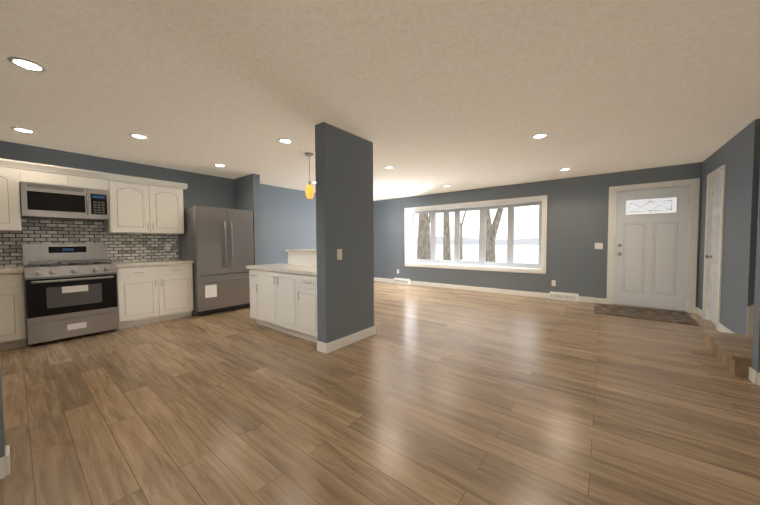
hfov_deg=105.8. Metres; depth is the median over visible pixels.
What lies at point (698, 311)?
baseboard
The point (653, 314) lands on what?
doormat
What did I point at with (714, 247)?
closet door
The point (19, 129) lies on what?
recessed light
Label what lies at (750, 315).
trim
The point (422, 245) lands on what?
tree
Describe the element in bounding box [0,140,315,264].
wall
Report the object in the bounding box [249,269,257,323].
base cabinet
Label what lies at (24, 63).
recessed light
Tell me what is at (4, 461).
baseboard
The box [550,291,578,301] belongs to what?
floor vent
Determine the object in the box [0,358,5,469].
wall
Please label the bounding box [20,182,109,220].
over-the-range microwave
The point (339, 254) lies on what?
light switch
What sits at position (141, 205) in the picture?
upper cabinet
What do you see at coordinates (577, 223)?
wall
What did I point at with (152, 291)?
base cabinet
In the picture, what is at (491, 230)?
tree
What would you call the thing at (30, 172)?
upper cabinet
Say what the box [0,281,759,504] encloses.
floor
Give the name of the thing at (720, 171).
door frame
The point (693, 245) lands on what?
door frame
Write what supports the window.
in the wall at (577, 223)
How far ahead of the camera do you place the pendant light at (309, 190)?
3.96 m
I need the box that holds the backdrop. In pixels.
[415,236,538,244]
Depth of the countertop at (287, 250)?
4.18 m
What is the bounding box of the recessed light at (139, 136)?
[129,133,148,138]
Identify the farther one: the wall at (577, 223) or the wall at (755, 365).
the wall at (577, 223)
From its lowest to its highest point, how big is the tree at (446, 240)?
10.206 m
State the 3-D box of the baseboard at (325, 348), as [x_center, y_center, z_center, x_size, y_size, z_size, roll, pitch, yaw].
[-0.368,0.991,3.363,0.154,0.105,0.818,1,3,38]
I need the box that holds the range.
[22,243,118,345]
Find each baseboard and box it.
[0,451,9,479]
[317,326,375,353]
[374,277,605,303]
[695,307,701,317]
[718,323,734,333]
[752,370,759,385]
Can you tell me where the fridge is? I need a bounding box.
[181,206,253,315]
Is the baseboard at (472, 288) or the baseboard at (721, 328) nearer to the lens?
the baseboard at (721, 328)
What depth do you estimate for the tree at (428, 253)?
25.30 m
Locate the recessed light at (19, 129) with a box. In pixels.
[11,127,35,132]
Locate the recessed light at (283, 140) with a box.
[278,138,292,143]
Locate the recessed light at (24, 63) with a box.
[7,56,46,72]
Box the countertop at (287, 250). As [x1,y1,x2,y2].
[286,249,315,252]
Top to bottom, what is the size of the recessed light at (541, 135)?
0.010 m
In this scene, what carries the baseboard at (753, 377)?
attached to the wall at (755, 365)
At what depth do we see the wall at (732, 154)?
3.39 m
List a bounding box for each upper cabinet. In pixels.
[0,158,21,231]
[20,162,67,186]
[68,167,107,190]
[105,174,183,233]
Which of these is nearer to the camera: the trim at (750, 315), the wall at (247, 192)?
the trim at (750, 315)
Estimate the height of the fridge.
1.735 m
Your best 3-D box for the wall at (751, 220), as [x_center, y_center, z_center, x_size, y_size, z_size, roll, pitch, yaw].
[5.119,-0.133,2.030,3.200,2.390,0.120,1,3,38]
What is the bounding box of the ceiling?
[0,0,759,200]
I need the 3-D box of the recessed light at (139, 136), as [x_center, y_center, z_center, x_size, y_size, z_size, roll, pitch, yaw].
[-2.737,-1.326,3.270,0.182,0.010,0.167,1,3,38]
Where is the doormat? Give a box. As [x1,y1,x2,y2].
[594,303,699,325]
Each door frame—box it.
[606,178,699,312]
[702,164,725,330]
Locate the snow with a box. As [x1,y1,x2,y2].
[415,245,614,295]
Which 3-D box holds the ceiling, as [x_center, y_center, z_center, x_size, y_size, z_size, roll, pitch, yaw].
[0.423,-1.323,1.833,10.400,0.050,10.500,1,3,38]
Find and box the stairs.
[703,330,752,378]
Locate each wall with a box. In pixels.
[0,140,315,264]
[0,218,177,266]
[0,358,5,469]
[234,174,260,264]
[315,122,373,342]
[373,162,702,307]
[698,124,749,334]
[742,119,759,334]
[751,172,759,373]
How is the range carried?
on the floor
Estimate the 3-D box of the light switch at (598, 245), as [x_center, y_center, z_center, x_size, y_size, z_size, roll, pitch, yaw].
[4.050,-0.120,5.324,0.120,0.115,0.009,1,3,38]
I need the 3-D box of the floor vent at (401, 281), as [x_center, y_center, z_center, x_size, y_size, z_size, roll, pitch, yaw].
[0.607,0.797,8.011,0.520,0.150,0.046,1,3,38]
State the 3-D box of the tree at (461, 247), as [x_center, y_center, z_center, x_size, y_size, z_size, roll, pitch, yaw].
[8.003,-3.947,27.653,5.617,9.351,1.687,2,3,42]
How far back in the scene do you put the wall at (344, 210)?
3.18 m
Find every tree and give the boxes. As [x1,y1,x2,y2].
[417,214,427,259]
[427,213,429,259]
[443,212,450,259]
[460,211,465,259]
[479,208,503,261]
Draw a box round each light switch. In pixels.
[337,249,341,259]
[595,243,602,248]
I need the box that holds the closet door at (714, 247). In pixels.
[705,175,721,324]
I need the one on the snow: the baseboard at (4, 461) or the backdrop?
the backdrop
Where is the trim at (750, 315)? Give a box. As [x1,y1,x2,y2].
[746,305,753,335]
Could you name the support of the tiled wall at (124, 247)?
attached to the wall at (288, 218)
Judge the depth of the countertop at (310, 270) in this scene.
3.65 m
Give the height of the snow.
0.200 m
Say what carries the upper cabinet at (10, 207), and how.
attached to the wall at (288, 218)
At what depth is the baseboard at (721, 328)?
3.53 m
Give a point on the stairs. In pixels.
(732, 352)
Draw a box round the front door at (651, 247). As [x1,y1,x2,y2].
[613,186,689,309]
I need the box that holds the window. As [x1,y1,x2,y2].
[404,195,546,273]
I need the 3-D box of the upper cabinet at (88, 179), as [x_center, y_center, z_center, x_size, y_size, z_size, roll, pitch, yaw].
[-3.944,-0.954,3.861,0.324,0.233,0.377,1,3,38]
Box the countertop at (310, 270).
[246,265,316,276]
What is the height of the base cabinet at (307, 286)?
0.800 m
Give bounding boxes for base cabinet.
[0,266,26,350]
[111,259,193,329]
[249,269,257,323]
[258,269,297,336]
[298,273,317,342]
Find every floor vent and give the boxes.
[394,278,409,284]
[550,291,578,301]
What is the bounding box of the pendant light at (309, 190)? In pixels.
[305,153,313,198]
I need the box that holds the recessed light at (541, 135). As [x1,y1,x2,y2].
[532,133,547,138]
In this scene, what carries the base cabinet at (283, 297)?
on the floor
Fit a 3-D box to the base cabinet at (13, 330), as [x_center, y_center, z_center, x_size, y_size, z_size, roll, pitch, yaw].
[-4.454,0.632,3.012,0.622,0.890,0.928,1,3,38]
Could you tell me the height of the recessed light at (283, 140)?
0.010 m
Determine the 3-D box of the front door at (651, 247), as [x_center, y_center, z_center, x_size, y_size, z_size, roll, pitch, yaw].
[4.614,-0.069,4.919,0.927,2.017,0.114,1,3,38]

